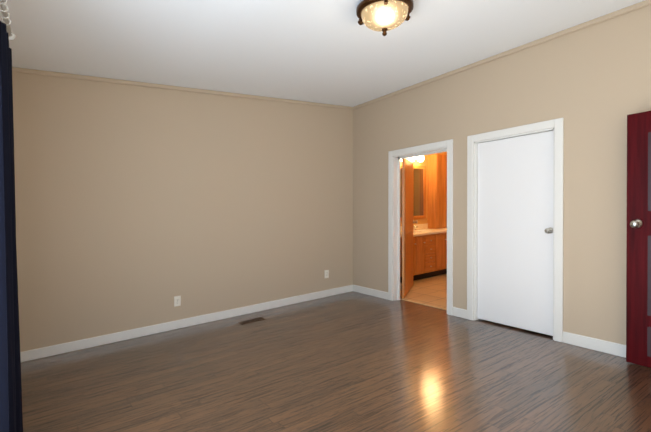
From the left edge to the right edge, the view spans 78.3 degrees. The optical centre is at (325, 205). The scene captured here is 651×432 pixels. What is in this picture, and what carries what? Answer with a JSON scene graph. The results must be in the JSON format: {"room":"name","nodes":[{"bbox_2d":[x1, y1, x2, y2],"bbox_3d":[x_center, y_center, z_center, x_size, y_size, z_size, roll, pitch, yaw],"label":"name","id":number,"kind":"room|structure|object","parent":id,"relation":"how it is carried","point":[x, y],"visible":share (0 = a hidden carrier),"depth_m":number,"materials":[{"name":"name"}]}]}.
{"room":"empty bedroom","nodes":[
{"label":"empty bedroom","id":0,"kind":"room"},
{"bbox_2d":[12,72,352,351],"bbox_3d":[-1.315,0.008,4.973,4.370,2.995,0.120,0,0,-35],"label":"wall","id":1,"kind":"structure","parent":0,"point":[138,207],"depth_m":4.55,"materials":[{"name":"beige paint"}]},
{"bbox_2d":[174,296,180,306],"bbox_3d":[-1.713,1.111,4.627,0.072,0.119,0.010,0,0,-35],"label":"electrical outlet","id":2,"kind":"object","parent":1,"relation":"attached to","point":[177,300],"visible":1,"depth_m":4.62,"materials":[{"name":"white plastic"}]},
{"bbox_2d":[12,67,351,109],"bbox_3d":[-1.283,-1.372,4.902,4.050,0.226,0.022,0,0,-35],"label":"crown molding","id":3,"kind":"structure","parent":1,"relation":"attached to","point":[14,69],"depth_m":4.51,"materials":[{"name":"beige paint"}]},
{"bbox_2d":[20,285,351,361],"bbox_3d":[-1.277,1.356,4.925,4.130,0.281,0.014,0,0,-35],"label":"baseboard","id":4,"kind":"structure","parent":1,"relation":"attached to","point":[67,347],"depth_m":4.56,"materials":[{"name":"white wood"}]},
{"bbox_2d":[325,270,328,277],"bbox_3d":[0.017,1.003,5.816,0.072,0.119,0.010,0,0,-35],"label":"electrical outlet","id":5,"kind":"object","parent":1,"relation":"attached to","point":[326,273],"visible":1,"depth_m":5.82,"materials":[{"name":"white plastic"}]},
{"bbox_2d":[0,0,644,106],"bbox_3d":[1.166,-1.565,3.625,6.940,0.578,5.940,0,0,-35],"label":"ceiling","id":6,"kind":"structure","parent":0,"point":[333,52],"depth_m":3.48,"materials":[{"name":"white paint"}]},
{"bbox_2d":[356,0,413,35],"bbox_3d":[0.438,-1.359,2.936,0.432,0.245,0.422,0,0,-35],"label":"ceiling light fixture","id":7,"kind":"object","parent":6,"relation":"attached to","point":[383,16],"visible":1,"depth_m":2.83,"materials":[{"name":"white glass"}]},
{"bbox_2d":[21,274,650,431],"bbox_3d":[1.194,1.373,3.599,6.940,0.479,5.840,0,0,-35],"label":"floor","id":8,"kind":"structure","parent":0,"point":[352,361],"depth_m":3.11,"materials":[{"name":"brown wood"}]},
{"bbox_2d":[238,317,264,323],"bbox_3d":[-0.882,1.383,4.793,0.300,0.022,0.110,0,0,-35],"label":"floor vent","id":9,"kind":"object","parent":8,"relation":"in","point":[251,320],"visible":1,"depth_m":4.79,"materials":[{"name":"brown metal"}]},
{"bbox_2d":[400,223,446,282],"bbox_3d":[1.829,0.804,7.075,1.708,0.927,0.583,0,0,-35],"label":"bathroom vanity","id":10,"kind":"object","parent":8,"relation":"on","point":[429,252],"visible":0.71,"depth_m":6.72,"materials":[{"name":"brown wood"}]},
{"bbox_2d":[400,152,446,225],"bbox_3d":[1.319,-0.147,7.142,2.430,2.916,0.130,0,0,-35],"label":"wall","id":11,"kind":"structure","parent":0,"point":[423,163],"depth_m":7.42,"materials":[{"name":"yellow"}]},
{"bbox_2d":[400,156,423,161],"bbox_3d":[1.509,-0.851,7.101,0.700,0.186,0.164,0,0,-35],"label":"sconce","id":12,"kind":"object","parent":11,"relation":"attached to","point":[418,159],"visible":0.33,"depth_m":7.17,"materials":[{"name":"white glass"}]},
{"bbox_2d":[400,165,425,220],"bbox_3d":[1.460,-0.221,7.158,0.980,1.023,0.020,0,0,-35],"label":"bathroom mirror","id":13,"kind":"object","parent":11,"relation":"attached to","point":[419,192],"visible":0.4,"depth_m":7.33,"materials":[{"name":"brown mirror"}]},
{"bbox_2d":[427,154,446,228],"bbox_3d":[2.199,-0.260,7.546,0.558,1.394,0.216,0,0,-35],"label":"cabinet","id":14,"kind":"object","parent":11,"relation":"attached to","point":[437,196],"visible":0.69,"depth_m":7.38,"materials":[{"name":"brown wood"}]},
{"bbox_2d":[353,5,650,344],"bbox_3d":[1.972,-0.159,3.944,0.120,2.967,5.540,0,0,-35],"label":"wall","id":15,"kind":"structure","parent":0,"point":[591,85],"depth_m":3.58,"materials":[{"name":"beige paint"}]},
{"bbox_2d":[352,285,387,299],"bbox_3d":[0.643,1.251,5.763,0.014,0.123,0.768,0,0,-35],"label":"baseboard","id":16,"kind":"structure","parent":15,"relation":"attached to","point":[368,291],"depth_m":5.75,"materials":[{"name":"white wood"}]},
{"bbox_2d":[402,158,417,297],"bbox_3d":[1.212,0.301,5.855,0.728,1.931,0.518,0,0,-35],"label":"bathroom door","id":17,"kind":"structure","parent":15,"relation":"in","point":[408,221],"depth_m":5.67,"materials":[{"name":"brown wood"}]},
{"bbox_2d":[388,139,452,314],"bbox_3d":[1.214,0.264,5.047,0.156,2.057,1.052,0,0,-35],"label":"door frame","id":18,"kind":"structure","parent":15,"relation":"attached to","point":[395,157],"depth_m":5.37,"materials":[{"name":"white wood"}]},
{"bbox_2d":[352,0,650,109],"bbox_3d":[1.913,-1.534,3.897,0.022,0.200,5.300,0,0,-35],"label":"crown molding","id":19,"kind":"structure","parent":15,"relation":"attached to","point":[450,73],"depth_m":3.86,"materials":[{"name":"beige paint"}]},
{"bbox_2d":[477,130,553,335],"bbox_3d":[1.877,0.271,4.025,0.121,1.935,0.824,0,0,-35],"label":"door","id":20,"kind":"structure","parent":15,"relation":"in","point":[515,237],"depth_m":4.00,"materials":[{"name":"white wood"}]},
{"bbox_2d":[467,118,563,341],"bbox_3d":[1.906,0.234,4.040,0.156,2.056,1.000,0,0,-35],"label":"door frame","id":21,"kind":"structure","parent":15,"relation":"attached to","point":[555,125],"depth_m":3.81,"materials":[{"name":"white wood"}]},
{"bbox_2d":[563,331,625,357],"bbox_3d":[2.768,1.155,2.675,0.014,0.166,2.235,0,0,-35],"label":"baseboard","id":22,"kind":"structure","parent":15,"relation":"attached to","point":[608,347],"depth_m":3.37,"materials":[{"name":"white wood"}]},
{"bbox_2d":[626,111,650,367],"bbox_3d":[2.609,0.246,2.729,0.192,1.941,0.921,0,0,-35],"label":"door","id":23,"kind":"structure","parent":15,"relation":"in","point":[638,300],"depth_m":3.03,"materials":[{"name":"red wood"}]},
{"bbox_3d":[-1.530,0.039,1.536,0.120,2.960,5.300,0,0,-35],"label":"wall","id":24,"kind":"structure","parent":0,"visible":0},
{"bbox_2d":[0,0,14,40],"bbox_3d":[-1.032,-1.033,1.054,0.161,0.172,3.210,0,0,-35],"label":"curtain rod","id":25,"kind":"object","parent":24,"relation":"attached to","point":[4,10],"visible":0.9,"depth_m":2.14,"materials":[{"name":"silver metal"}]},
{"bbox_2d":[0,21,22,431],"bbox_3d":[-1.607,0.291,2.041,0.106,2.283,0.443,0,0,-35],"label":"curtain","id":26,"kind":"object","parent":25,"relation":"hanging from","point":[11,417],"visible":1,"depth_m":1.90,"materials":[{"name":"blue fabric"}]}
]}

